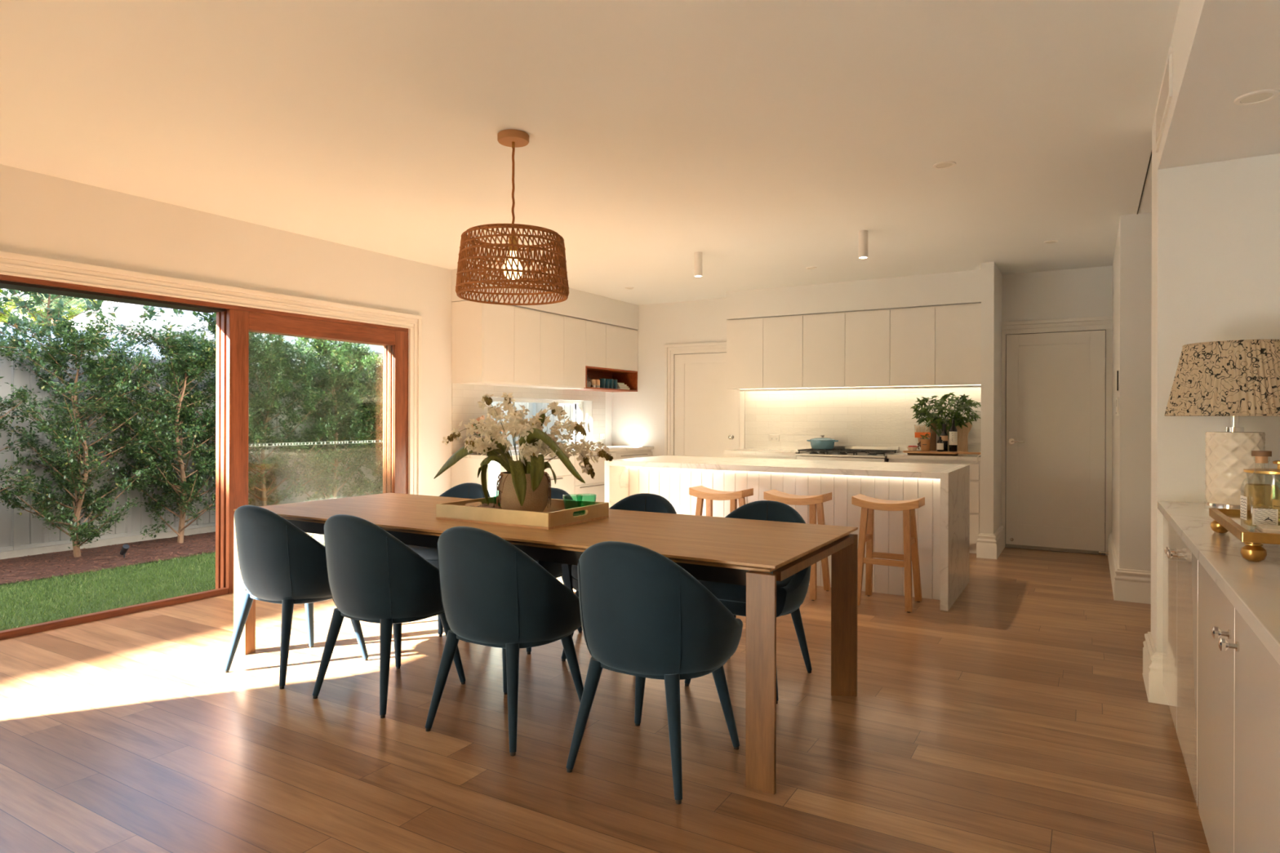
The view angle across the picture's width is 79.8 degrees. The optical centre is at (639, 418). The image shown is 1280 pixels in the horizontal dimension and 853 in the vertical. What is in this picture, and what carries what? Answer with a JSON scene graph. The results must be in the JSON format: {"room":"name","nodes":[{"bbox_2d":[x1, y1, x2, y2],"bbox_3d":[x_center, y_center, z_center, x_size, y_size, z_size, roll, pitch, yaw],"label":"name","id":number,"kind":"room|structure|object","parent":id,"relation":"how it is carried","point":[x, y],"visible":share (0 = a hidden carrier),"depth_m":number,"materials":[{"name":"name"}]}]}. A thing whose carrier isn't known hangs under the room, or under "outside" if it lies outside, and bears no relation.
{"room":"dining room","nodes":[
{"label":"dining room","id":0,"kind":"room"},
{"bbox_2d":[0,164,612,496],"bbox_3d":[-3.470,-0.029,4.729,0.270,2.780,12.150,0,0,30],"label":"wall","id":1,"kind":"structure","parent":0,"point":[42,215],"depth_m":5.50,"materials":[{"name":"paint"}]},
{"bbox_2d":[0,274,408,639],"bbox_3d":[-3.669,0.273,4.387,0.274,2.155,5.860,0,0,30],"label":"door","id":2,"kind":"structure","parent":1,"relation":"in","point":[234,323],"depth_m":5.48,"materials":[{"name":"red wood"}]},
{"bbox_2d":[0,250,422,494],"bbox_3d":[-3.539,0.156,4.311,0.034,2.170,6.110,0,0,30],"label":"trim","id":3,"kind":"structure","parent":1,"relation":"attached to","point":[11,264],"depth_m":5.47,"materials":[{"name":"wood"}]},
{"bbox_2d":[451,298,540,386],"bbox_3d":[-1.411,-0.718,7.587,0.384,0.774,0.878,0,0,30],"label":"upper cabinet","id":4,"kind":"object","parent":1,"relation":"attached to","point":[492,344],"visible":0.95,"depth_m":7.30,"materials":[{"name":"white wood"}]},
{"bbox_2d":[451,383,605,453],"bbox_3d":[-1.117,0.009,8.467,0.010,0.677,2.680,0,0,30],"label":"backsplash","id":5,"kind":"structure","parent":1,"relation":"attached to","point":[464,397],"depth_m":7.87,"materials":[{"name":"tile"}]},
{"bbox_2d":[491,397,583,450],"bbox_3d":[-1.181,0.067,8.655,0.050,0.560,1.840,0,0,30],"label":"window","id":6,"kind":"structure","parent":1,"relation":"in","point":[580,403],"depth_m":9.12,"materials":[{"name":"wood"}]},
{"bbox_2d":[451,266,638,329],"bbox_3d":[-0.909,-1.261,8.440,0.390,0.303,2.860,0,0,30],"label":"trim","id":7,"kind":"structure","parent":1,"relation":"attached to","point":[580,304],"depth_m":8.52,"materials":[{"name":"paint"}]},
{"bbox_2d":[518,311,586,389],"bbox_3d":[-0.981,-0.717,8.324,0.382,0.774,0.821,0,0,30],"label":"upper cabinet","id":8,"kind":"object","parent":1,"relation":"attached to","point":[562,338],"visible":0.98,"depth_m":8.21,"materials":[{"name":"white wood"}]},
{"bbox_2d":[566,320,637,392],"bbox_3d":[-0.481,-0.715,9.175,0.384,0.774,1.152,0,0,30],"label":"upper cabinet","id":9,"kind":"object","parent":1,"relation":"attached to","point":[611,351],"visible":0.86,"depth_m":9.16,"materials":[{"name":"white wood"}]},
{"bbox_2d":[0,0,1180,305],"bbox_3d":[-0.028,-1.485,2.714,8.400,0.150,12.150,0,0,30],"label":"ceiling","id":10,"kind":"structure","parent":0,"point":[760,139],"depth_m":3.61,"materials":[{"name":"paint"}]},
{"bbox_2d":[455,128,568,305],"bbox_3d":[-0.632,-1.007,3.817,0.559,0.810,0.559,0,0,13],"label":"pendant lamp","id":11,"kind":"object","parent":10,"relation":"hanging from","point":[513,268],"visible":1,"depth_m":3.65,"materials":[{"name":"wicker"}]},
{"bbox_2d":[694,252,702,276],"bbox_3d":[0.497,-1.309,6.524,0.068,0.200,0.068,0,0,30],"label":"spotlight","id":12,"kind":"object","parent":10,"relation":"attached to","point":[698,255],"visible":1,"depth_m":6.49,"materials":[{"name":"white plastic"}]},
{"bbox_2d":[858,230,867,258],"bbox_3d":[1.679,-1.306,5.757,0.068,0.200,0.068,0,0,30],"label":"spotlight","id":13,"kind":"object","parent":10,"relation":"attached to","point":[863,234],"visible":1,"depth_m":5.73,"materials":[{"name":"white plastic"}]},
{"bbox_2d":[933,160,955,168],"bbox_3d":[1.688,-1.403,4.247,0.120,0.006,0.120,0,0,30],"label":"recessed light","id":14,"kind":"object","parent":10,"relation":"in","point":[947,164],"visible":1,"depth_m":4.24,"materials":[{"name":"white plastic"}]},
{"bbox_2d":[0,546,1209,852],"bbox_3d":[0.115,1.310,2.625,8.050,0.120,12.050,0,0,30],"label":"floor","id":15,"kind":"structure","parent":0,"point":[1018,717],"depth_m":2.94,"materials":[{"name":"brown wood"}]},
{"bbox_2d":[223,505,368,688],"bbox_3d":[-1.720,0.829,3.833,0.583,0.833,0.538,0,0,30],"label":"dining chair","id":16,"kind":"object","parent":15,"relation":"on","point":[280,563],"visible":0.84,"depth_m":3.60,"materials":[{"name":"blue fabric"}]},
{"bbox_2d":[312,514,466,718],"bbox_3d":[-1.141,0.831,3.495,0.583,0.833,0.538,0,0,30],"label":"dining chair","id":17,"kind":"object","parent":15,"relation":"on","point":[374,576],"visible":0.89,"depth_m":3.27,"materials":[{"name":"blue fabric"}]},
{"bbox_2d":[405,482,490,636],"bbox_3d":[-1.202,0.831,4.697,0.583,0.833,0.538,0,0,30],"label":"dining chair","id":18,"kind":"object","parent":15,"relation":"on","point":[468,490],"visible":0.14,"depth_m":4.82,"materials":[{"name":"blue fabric"}]},
{"bbox_2d":[405,544,437,559],"bbox_3d":[-1.225,0.780,4.658,0.486,0.083,0.444,0,0,30],"label":"seat cushion","id":19,"kind":"object","parent":18,"relation":"on","point":[426,553],"depth_m":4.42,"materials":[{"name":"blue fabric"}]},
{"bbox_2d":[425,526,583,755],"bbox_3d":[-0.542,0.832,3.143,0.583,0.833,0.538,0,0,30],"label":"dining chair","id":20,"kind":"object","parent":15,"relation":"on","point":[494,594],"visible":0.94,"depth_m":2.92,"materials":[{"name":"blue fabric"}]},
{"bbox_2d":[466,487,582,654],"bbox_3d":[-0.649,0.832,4.374,0.583,0.833,0.538,0,0,30],"label":"dining chair","id":21,"kind":"object","parent":15,"relation":"on","point":[554,569],"visible":0.09,"depth_m":4.22,"materials":[{"name":"blue fabric"}]},
{"bbox_2d":[501,454,574,500],"bbox_3d":[-1.236,0.813,7.673,0.608,0.868,1.168,0,0,30],"label":"base cabinet","id":22,"kind":"object","parent":15,"relation":"on","point":[565,479],"visible":0.06,"depth_m":7.82,"materials":[{"name":"wood"}]},
{"bbox_2d":[451,445,653,497],"bbox_3d":[-0.815,0.798,8.382,0.616,0.900,2.856,0,0,30],"label":"countertop","id":23,"kind":"structure","parent":22,"relation":"on","point":[465,470],"depth_m":7.19,"materials":[{"name":"stone"}]},
{"bbox_2d":[466,415,504,454],"bbox_3d":[-1.493,0.159,7.377,0.373,0.374,0.391,0,0,30],"label":"bowl","id":24,"kind":"object","parent":23,"relation":"on","point":[482,417],"visible":0.23,"depth_m":7.35,"materials":[{"name":"ceramic"}]},
{"bbox_2d":[233,493,857,795],"bbox_3d":[-0.590,0.869,3.761,3.023,0.760,1.055,0,0,30],"label":"dining table","id":25,"kind":"object","parent":15,"relation":"on","point":[726,550],"visible":0.72,"depth_m":3.22,"materials":[{"name":"brown wood"}]},
{"bbox_2d":[435,496,608,529],"bbox_3d":[-0.569,0.452,3.735,0.676,0.073,0.490,0,0,30],"label":"serving tray","id":26,"kind":"object","parent":25,"relation":"on","point":[553,517],"visible":0.9,"depth_m":3.57,"materials":[{"name":"beige wood"}]},
{"bbox_2d":[434,392,613,511],"bbox_3d":[-0.627,0.175,3.768,1.030,0.605,0.396,0,0,30],"label":"potted plant","id":27,"kind":"object","parent":26,"relation":"on","point":[525,486],"visible":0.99,"depth_m":3.68,"materials":[{"name":"plant"}]},
{"bbox_2d":[573,451,616,502],"bbox_3d":[-0.732,0.814,8.532,0.608,0.868,0.816,0,0,30],"label":"base cabinet","id":28,"kind":"object","parent":15,"relation":"on","point":[596,486],"visible":0.3,"depth_m":8.32,"materials":[{"name":"wood"}]},
{"bbox_2d":[561,493,676,661],"bbox_3d":[-0.080,0.834,4.040,0.583,0.833,0.538,0,0,30],"label":"dining chair","id":29,"kind":"object","parent":15,"relation":"on","point":[644,502],"visible":0.13,"depth_m":4.18,"materials":[{"name":"blue fabric"}]},
{"bbox_2d":[614,448,652,459],"bbox_3d":[-0.311,0.815,9.251,0.608,0.868,0.842,0,0,30],"label":"base cabinet","id":30,"kind":"object","parent":15,"relation":"on","point":[637,453],"visible":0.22,"depth_m":9.08,"materials":[{"name":"wood"}]},
{"bbox_2d":[565,541,742,804],"bbox_3d":[0.054,0.834,2.794,0.583,0.833,0.538,0,0,30],"label":"dining chair","id":31,"kind":"object","parent":15,"relation":"on","point":[643,615],"visible":1,"depth_m":2.58,"materials":[{"name":"blue fabric"}]},
{"bbox_2d":[688,485,753,516],"bbox_3d":[0.613,0.890,5.796,0.435,0.723,0.364,0,0,30],"label":"bar stool","id":32,"kind":"object","parent":15,"relation":"on","point":[701,492],"visible":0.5,"depth_m":5.77,"materials":[{"name":"brown wood"}]},
{"bbox_2d":[684,500,812,704],"bbox_3d":[0.532,0.835,3.681,0.583,0.833,0.538,0,0,30],"label":"dining chair","id":33,"kind":"object","parent":15,"relation":"on","point":[791,592],"visible":0.34,"depth_m":3.52,"materials":[{"name":"blue fabric"}]},
{"bbox_2d":[697,571,794,602],"bbox_3d":[0.509,0.785,3.641,0.486,0.083,0.444,0,0,30],"label":"seat cushion","id":34,"kind":"object","parent":33,"relation":"on","point":[725,593],"depth_m":3.45,"materials":[{"name":"blue fabric"}]},
{"bbox_2d":[726,453,796,459],"bbox_3d":[1.423,0.823,8.384,0.780,0.862,0.588,0,0,30],"label":"base cabinet","id":35,"kind":"object","parent":15,"relation":"on","point":[763,456],"visible":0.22,"depth_m":8.13,"materials":[{"name":"white wood"}]},
{"bbox_2d":[724,448,811,456],"bbox_3d":[1.414,0.372,8.373,0.803,0.037,0.598,0,0,30],"label":"countertop","id":36,"kind":"structure","parent":35,"relation":"on","point":[740,451],"depth_m":8.20,"materials":[{"name":"stone"}]},
{"bbox_2d":[604,455,969,611],"bbox_3d":[1.114,0.803,6.086,2.660,0.900,1.030,0,0,30],"label":"kitchen island","id":37,"kind":"object","parent":15,"relation":"on","point":[943,523],"visible":0.61,"depth_m":5.61,"materials":[{"name":"wood"}]},
{"bbox_2d":[763,488,831,600],"bbox_3d":[1.131,0.891,5.493,0.435,0.723,0.364,0,0,30],"label":"bar stool","id":38,"kind":"object","parent":15,"relation":"on","point":[815,502],"visible":0.48,"depth_m":5.42,"materials":[{"name":"brown wood"}]},
{"bbox_2d":[795,445,898,462],"bbox_3d":[2.130,0.727,7.893,0.908,0.858,0.675,0,0,30],"label":"range cooker","id":39,"kind":"object","parent":15,"relation":"on","point":[844,453],"visible":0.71,"depth_m":7.77,"materials":[{"name":"metal"}]},
{"bbox_2d":[806,435,838,449],"bbox_3d":[1.921,0.253,8.065,0.262,0.148,0.283,0,0,-18],"label":"pot","id":40,"kind":"object","parent":39,"relation":"on","point":[820,443],"visible":1,"depth_m":7.97,"materials":[{"name":"blue metal"}]},
{"bbox_2d":[795,451,889,457],"bbox_3d":[2.138,0.378,7.906,0.908,0.020,0.615,0,0,30],"label":"cooktop","id":41,"kind":"object","parent":39,"relation":"in","point":[813,454],"depth_m":7.73,"materials":[{"name":"metal"}]},
{"bbox_2d":[796,455,888,462],"bbox_3d":[2.124,0.772,7.882,0.898,0.767,0.650,0,0,30],"label":"oven","id":42,"kind":"object","parent":39,"relation":"in","point":[844,458],"depth_m":7.60,"materials":[{"name":"metal"}]},
{"bbox_2d":[851,493,924,613],"bbox_3d":[1.676,0.893,5.173,0.435,0.723,0.364,0,0,30],"label":"bar stool","id":43,"kind":"object","parent":15,"relation":"on","point":[910,557],"visible":0.97,"depth_m":5.14,"materials":[{"name":"brown wood"}]},
{"bbox_2d":[888,458,979,553],"bbox_3d":[2.919,0.827,7.508,0.817,0.862,0.588,0,0,30],"label":"base cabinet","id":44,"kind":"object","parent":15,"relation":"on","point":[974,466],"visible":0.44,"depth_m":7.08,"materials":[{"name":"white wood"}]},
{"bbox_2d":[887,452,980,461],"bbox_3d":[2.920,0.376,7.490,0.850,0.037,0.598,0,0,30],"label":"countertop","id":45,"kind":"structure","parent":44,"relation":"on","point":[968,457],"depth_m":7.25,"materials":[{"name":"stone"}]},
{"bbox_2d":[929,420,936,450],"bbox_3d":[2.972,0.180,7.760,0.060,0.360,0.055,0,0,30],"label":"bottle","id":46,"kind":"object","parent":45,"relation":"on","point":[933,435],"visible":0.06,"depth_m":7.75,"materials":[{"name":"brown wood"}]},
{"bbox_2d":[902,450,981,462],"bbox_3d":[2.895,0.358,7.315,0.719,0.102,0.310,0,0,30],"label":"serving board","id":47,"kind":"object","parent":45,"relation":"on","point":[909,452],"visible":0.88,"depth_m":7.26,"materials":[{"name":"brown wood"}]},
{"bbox_2d":[914,424,930,449],"bbox_3d":[2.799,0.191,7.574,0.164,0.255,0.039,0,0,30],"label":"bag","id":48,"kind":"object","parent":47,"relation":"on","point":[918,434],"visible":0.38,"depth_m":7.58,"materials":[{"name":"paper"}]},
{"bbox_2d":[920,430,930,451],"bbox_3d":[2.768,0.215,7.419,0.116,0.207,0.121,0,0,30],"label":"herb pot","id":49,"kind":"object","parent":47,"relation":"on","point":[925,443],"visible":1,"depth_m":7.38,"materials":[{"name":"ceramic"}]},
{"bbox_2d":[940,423,947,451],"bbox_3d":[2.937,0.188,7.395,0.072,0.262,0.072,0,0,30],"label":"oil bottle","id":50,"kind":"object","parent":47,"relation":"on","point":[944,435],"visible":0.84,"depth_m":7.37,"materials":[{"name":"black glass"}]},
{"bbox_2d":[949,418,957,451],"bbox_3d":[2.994,0.164,7.320,0.073,0.310,0.075,0,0,30],"label":"wine bottle","id":51,"kind":"object","parent":47,"relation":"on","point":[953,430],"visible":0.99,"depth_m":7.29,"materials":[{"name":"glass"}]},
{"bbox_2d":[910,392,981,440],"bbox_3d":[3.001,0.053,7.514,0.677,0.611,0.394,0,0,30],"label":"leafy plant","id":52,"kind":"object","parent":45,"relation":"on","point":[936,419],"visible":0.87,"depth_m":7.49,"materials":[{"name":"green plant"}]},
{"bbox_2d":[947,422,972,454],"bbox_3d":[3.167,0.200,7.591,0.229,0.319,0.060,0,0,30],"label":"leaning board","id":53,"kind":"object","parent":45,"relation":"on","point":[962,433],"visible":0.56,"depth_m":7.56,"materials":[{"name":"brown wood"}]},
{"bbox_2d":[1162,515,1197,806],"bbox_3d":[2.240,0.829,2.694,0.648,0.853,1.255,0,0,30],"label":"base cabinet","id":54,"kind":"object","parent":15,"relation":"on","point":[1180,606],"visible":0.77,"depth_m":2.67,"materials":[{"name":"white wood"}]},
{"bbox_2d":[1197,560,1279,852],"bbox_3d":[1.585,0.828,1.576,0.648,0.853,1.325,0,0,30],"label":"base cabinet","id":55,"kind":"object","parent":15,"relation":"on","point":[1238,679],"visible":0.81,"depth_m":1.71,"materials":[{"name":"white wood"}]},
{"bbox_3d":[1.139,0.826,0.780,0.613,0.853,0.492,0,0,30],"label":"cabinet","id":56,"kind":"object","parent":15,"relation":"on","visible":0},
{"bbox_2d":[1157,500,1279,666],"bbox_3d":[1.787,0.382,1.902,0.636,0.034,3.086,0,0,30],"label":"countertop","id":57,"kind":"structure","parent":56,"relation":"on","point":[1252,588],"depth_m":1.86,"materials":[{"name":"stone"}]},
{"bbox_2d":[1164,339,1279,510],"bbox_3d":[2.376,0.035,3.058,0.463,0.664,0.463,0,0,15],"label":"table lamp","id":58,"kind":"object","parent":57,"relation":"on","point":[1233,379],"visible":0.93,"depth_m":2.97,"materials":[{"name":"beige fabric"}]},
{"bbox_2d":[1208,507,1279,561],"bbox_3d":[1.879,0.327,2.083,0.466,0.076,0.617,0,0,30],"label":"tray","id":59,"kind":"object","parent":57,"relation":"on","point":[1225,520],"visible":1,"depth_m":1.98,"materials":[{"name":"gold metal"}]},
{"bbox_2d":[1223,513,1279,528],"bbox_3d":[1.878,0.307,2.083,0.429,0.008,0.579,0,0,30],"label":"mirror","id":60,"kind":"object","parent":59,"relation":"on","point":[1234,519],"depth_m":2.23,"materials":[{"name":"silver metal"}]},
{"bbox_2d":[1253,528,1262,532],"bbox_3d":[1.663,0.297,1.946,0.150,0.010,0.104,0,0,30],"label":"coaster","id":61,"kind":"object","parent":59,"relation":"on","point":[1255,530],"visible":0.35,"depth_m":1.99,"materials":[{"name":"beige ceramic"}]},
{"bbox_2d":[1256,524,1279,533],"bbox_3d":[1.667,0.286,1.944,0.150,0.010,0.104,0,0,30],"label":"coaster","id":62,"kind":"object","parent":61,"relation":"on","point":[1264,528],"visible":0.97,"depth_m":1.94,"materials":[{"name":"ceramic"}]},
{"bbox_2d":[1240,450,1278,532],"bbox_3d":[1.656,0.195,2.041,0.078,0.214,0.079,0,0,23],"label":"bottle","id":63,"kind":"object","parent":59,"relation":"on","point":[1269,517],"visible":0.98,"depth_m":2.02,"materials":[{"name":"clear glass"}]},
{"bbox_2d":[1240,497,1246,518],"bbox_3d":[1.621,0.242,2.058,0.001,0.053,0.045,0,0,23],"label":"print","id":64,"kind":"object","parent":63,"relation":"attached to","point":[1242,498],"depth_m":2.05},
{"bbox_2d":[1255,507,1276,524],"bbox_3d":[1.639,0.258,2.007,0.047,0.042,0.003,0,0,23],"label":"label","id":65,"kind":"object","parent":63,"relation":"attached to","point":[1263,516],"depth_m":2.01,"materials":[{"name":"beige paper"}]},
{"bbox_2d":[1243,460,1279,524],"bbox_3d":[1.874,0.213,2.239,0.172,0.178,0.172,0,0,30],"label":"ice bucket","id":66,"kind":"object","parent":59,"relation":"on","point":[1259,471],"visible":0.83,"depth_m":2.23,"materials":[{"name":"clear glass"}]},
{"bbox_2d":[1272,481,1279,522],"bbox_3d":[1.766,0.210,2.081,0.073,0.185,0.075,0,0,30],"label":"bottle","id":67,"kind":"object","parent":59,"relation":"on","point":[1276,502],"visible":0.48,"depth_m":2.08,"materials":[{"name":"clear glass"}]},
{"bbox_2d":[612,265,1112,555],"bbox_3d":[2.025,-0.015,8.463,5.435,2.780,0.150,0,0,30],"label":"wall","id":68,"kind":"structure","parent":0,"point":[637,417],"depth_m":9.15,"materials":[{"name":"paint"}]},
{"bbox_2d":[664,342,745,455],"bbox_3d":[0.756,0.179,9.100,1.042,2.145,0.034,0,0,30],"label":"trim","id":69,"kind":"structure","parent":68,"relation":"attached to","point":[670,350],"depth_m":9.30,"materials":[{"name":"wood"}]},
{"bbox_2d":[674,351,738,457],"bbox_3d":[0.765,0.240,9.069,0.848,2.024,0.078,0,0,30],"label":"door","id":70,"kind":"structure","parent":68,"relation":"in","point":[706,413],"depth_m":9.11,"materials":[{"name":"wood"}]},
{"bbox_2d":[726,315,811,389],"bbox_3d":[1.440,-0.711,8.498,0.875,0.773,0.378,0,0,30],"label":"upper cabinet","id":71,"kind":"object","parent":68,"relation":"attached to","point":[762,353],"visible":0.98,"depth_m":8.33,"materials":[{"name":"white wood"}]},
{"bbox_2d":[802,308,895,388],"bbox_3d":[2.207,-0.709,8.049,0.899,0.773,0.378,0,0,30],"label":"upper cabinet","id":72,"kind":"object","parent":68,"relation":"attached to","point":[843,349],"visible":0.98,"depth_m":7.88,"materials":[{"name":"white wood"}]},
{"bbox_2d":[739,385,981,391],"bbox_3d":[2.257,-0.312,8.072,2.570,0.019,0.050,0,0,30],"label":"light strip","id":73,"kind":"object","parent":72,"relation":"attached to","point":[957,386],"visible":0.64,"depth_m":7.97,"materials":[{"name":"beige plastic"}]},
{"bbox_2d":[726,270,981,319],"bbox_3d":[2.207,-1.253,8.051,2.660,0.303,0.380,0,0,30],"label":"bulkhead","id":74,"kind":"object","parent":68,"relation":"attached to","point":[964,286],"depth_m":7.81,"materials":[{"name":"paint"}]},
{"bbox_2d":[744,386,981,452],"bbox_3d":[2.329,0.017,8.192,2.583,0.678,0.010,0,0,30],"label":"backsplash","id":75,"kind":"structure","parent":68,"relation":"attached to","point":[882,417],"depth_m":8.26,"materials":[{"name":"tile"}]},
{"bbox_2d":[889,302,981,386],"bbox_3d":[2.973,-0.707,7.600,0.873,0.773,0.378,0,0,30],"label":"upper cabinet","id":76,"kind":"object","parent":68,"relation":"attached to","point":[940,345],"visible":0.77,"depth_m":7.44,"materials":[{"name":"white wood"}]},
{"bbox_2d":[1005,329,1106,555],"bbox_3d":[3.914,0.223,7.230,0.841,2.074,0.066,0,0,30],"label":"door","id":77,"kind":"structure","parent":68,"relation":"in","point":[1055,382],"depth_m":7.25,"materials":[{"name":"wood"}]},
{"bbox_2d":[1000,315,1112,555],"bbox_3d":[3.925,0.163,7.242,0.920,2.195,0.034,0,0,30],"label":"trim","id":78,"kind":"structure","parent":68,"relation":"attached to","point":[1092,323],"depth_m":7.13,"materials":[{"name":"wood"}]},
{"bbox_2d":[980,262,1001,533],"bbox_3d":[3.308,-0.071,7.201,0.105,2.660,0.730,0,0,30],"label":"wall pillar","id":79,"kind":"structure","parent":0,"point":[991,276],"depth_m":6.90,"materials":[{"name":"paint"}]},
{"bbox_2d":[976,524,1004,559],"bbox_3d":[3.297,1.150,7.187,0.169,0.218,0.762,0,0,30],"label":"baseboard","id":80,"kind":"structure","parent":79,"relation":"attached to","point":[990,546],"depth_m":6.88,"materials":[{"name":"wood"}]},
{"bbox_2d":[1111,212,1151,571],"bbox_3d":[4.905,-0.007,5.615,2.415,2.780,2.150,0,0,30],"label":"wall","id":81,"kind":"structure","parent":0,"point":[1132,259],"depth_m":5.26,"materials":[{"name":"paint"}]},
{"bbox_2d":[1107,532,1151,604],"bbox_3d":[4.843,1.154,5.545,2.447,0.218,2.032,0,0,30],"label":"baseboard","id":82,"kind":"structure","parent":81,"relation":"attached to","point":[1127,584],"depth_m":5.25,"materials":[{"name":"wood"}]},
{"bbox_2d":[1151,116,1279,653],"bbox_3d":[3.484,-0.071,2.917,2.538,2.660,0.376,0,0,30],"label":"wall pier","id":83,"kind":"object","parent":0,"point":[1215,226],"visible":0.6,"depth_m":3.32,"materials":[{"name":"paint"}]},
{"bbox_2d":[1142,631,1168,705],"bbox_3d":[3.381,1.150,2.975,2.370,0.218,0.440,0,0,30],"label":"baseboard","id":84,"kind":"object","parent":83,"relation":"attached to","point":[1152,673],"visible":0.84,"depth_m":3.38,"materials":[{"name":"wood"}]},
{"bbox_2d":[1157,0,1279,169],"bbox_3d":[1.792,-1.254,1.902,0.638,0.302,3.090,0,0,30],"label":"ceiling","id":85,"kind":"structure","parent":0,"point":[1224,51],"depth_m":2.56,"materials":[{"name":"paint"}]},
{"bbox_2d":[1155,45,1173,152],"bbox_3d":[2.116,-1.270,3.097,0.010,0.186,0.680,0,0,30],"label":"ceiling vent","id":86,"kind":"object","parent":85,"relation":"in","point":[1165,97],"visible":1,"depth_m":3.02,"materials":[{"name":"metal"}]},
{"bbox_2d":[1234,88,1279,105],"bbox_3d":[2.116,-1.099,2.627,0.124,0.006,0.124,0,0,30],"label":"recessed light","id":87,"kind":"object","parent":85,"relation":"in","point":[1260,96],"visible":1,"depth_m":2.62,"materials":[{"name":"white plastic"}]},
{"label":"outside","id":88,"kind":"structure","parent":0,"visible":0},
{"bbox_2d":[0,533,319,585],"bbox_3d":[-17.111,1.515,15.823,34.480,0.380,70.000,0,0,30],"label":"ground base","id":89,"kind":"structure","parent":88,"point":[318,534],"depth_m":6.87,"materials":[{"name":"soil"}]},
{"bbox_2d":[0,292,104,325],"bbox_3d":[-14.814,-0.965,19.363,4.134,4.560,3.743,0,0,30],"label":"palm tree","id":90,"kind":"object","parent":89,"relation":"on","point":[74,302],"visible":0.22,"depth_m":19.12,"materials":[{"name":"green plant"}]},
{"bbox_2d":[0,322,174,359],"bbox_3d":[-9.152,-0.034,11.479,3.200,2.720,3.050,0,0,30],"label":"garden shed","id":91,"kind":"object","parent":89,"relation":"on","point":[141,346],"visible":0.1,"depth_m":11.57,"materials":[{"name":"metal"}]},
{"bbox_2d":[0,288,184,356],"bbox_3d":[-6.626,-0.629,8.715,2.047,3.928,2.576,0,0,30],"label":"tree","id":92,"kind":"object","parent":89,"relation":"on","point":[38,300],"visible":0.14,"depth_m":8.64,"materials":[{"name":"green plant"}]},
{"bbox_2d":[0,532,318,584],"bbox_3d":[-4.947,1.308,7.244,1.384,0.053,9.500,0,0,30],"label":"garden bed","id":93,"kind":"object","parent":89,"relation":"on","point":[37,566],"visible":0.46,"depth_m":7.13,"materials":[{"name":"brown soil"}]},
{"bbox_2d":[0,338,42,498],"bbox_3d":[-5.805,0.149,6.080,1.526,2.380,1.762,0,0,-9],"label":"tree","id":94,"kind":"object","parent":93,"relation":"on","point":[24,400],"visible":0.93,"depth_m":6.58,"materials":[{"name":"green plant"}]},
{"bbox_2d":[0,304,189,557],"bbox_3d":[-5.171,0.138,7.292,1.495,2.406,1.693,0,0,-19],"label":"tree","id":95,"kind":"object","parent":93,"relation":"on","point":[76,482],"visible":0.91,"depth_m":7.08,"materials":[{"name":"green plant"}]},
{"bbox_2d":[83,319,268,543],"bbox_3d":[-4.871,0.168,8.080,1.421,2.351,1.821,0,0,7],"label":"tree","id":96,"kind":"object","parent":93,"relation":"on","point":[201,356],"visible":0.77,"depth_m":7.85,"materials":[{"name":"green plant"}]},
{"bbox_2d":[148,332,338,506],"bbox_3d":[-4.260,0.098,8.692,1.380,2.486,1.936,0,0,12],"label":"tree","id":97,"kind":"object","parent":93,"relation":"on","point":[272,356],"visible":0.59,"depth_m":8.69,"materials":[{"name":"green plant"}]},
{"bbox_2d":[259,337,382,501],"bbox_3d":[-3.815,0.050,9.639,1.432,2.589,1.877,0,0,-2],"label":"tree","id":98,"kind":"object","parent":93,"relation":"on","point":[340,357],"visible":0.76,"depth_m":9.38,"materials":[{"name":"green plant"}]},
{"bbox_2d":[315,351,382,496],"bbox_3d":[-3.407,0.155,10.381,1.929,2.386,1.464,0,0,-33],"label":"tree","id":99,"kind":"object","parent":93,"relation":"on","point":[375,399],"visible":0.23,"depth_m":9.98,"materials":[{"name":"green plant"}]},
{"bbox_2d":[0,533,324,631],"bbox_3d":[-4.096,1.323,6.166,2.244,0.032,8.507,0,0,30],"label":"lawn","id":100,"kind":"structure","parent":89,"relation":"on","point":[34,602],"depth_m":5.96,"materials":[{"name":"green plant"}]},
{"bbox_2d":[129,311,288,365],"bbox_3d":[-5.697,-0.198,10.762,1.658,3.076,2.122,0,0,0],"label":"tree","id":101,"kind":"object","parent":89,"relation":"on","point":[211,320],"visible":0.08,"depth_m":10.40,"materials":[{"name":"green plant"}]},
{"bbox_2d":[68,300,382,372],"bbox_3d":[-6.645,-0.392,17.979,6.950,3.450,10.500,0,0,30],"label":"sky","id":102,"kind":"structure","parent":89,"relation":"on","point":[125,313],"depth_m":13.00,"materials":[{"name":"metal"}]},
{"bbox_2d":[0,349,536,559],"bbox_3d":[-4.424,0.454,9.599,0.140,2.168,20.090,0,0,30],"label":"fence","id":103,"kind":"object","parent":89,"relation":"on","point":[23,535],"visible":0.07,"depth_m":7.76,"materials":[{"name":"concrete"}]},
{"bbox_2d":[536,403,573,444],"bbox_3d":[-0.541,0.249,13.079,3.040,2.200,0.060,0,0,30],"label":"fence","id":104,"kind":"object","parent":89,"relation":"on","point":[568,408],"visible":0.02,"depth_m":13.56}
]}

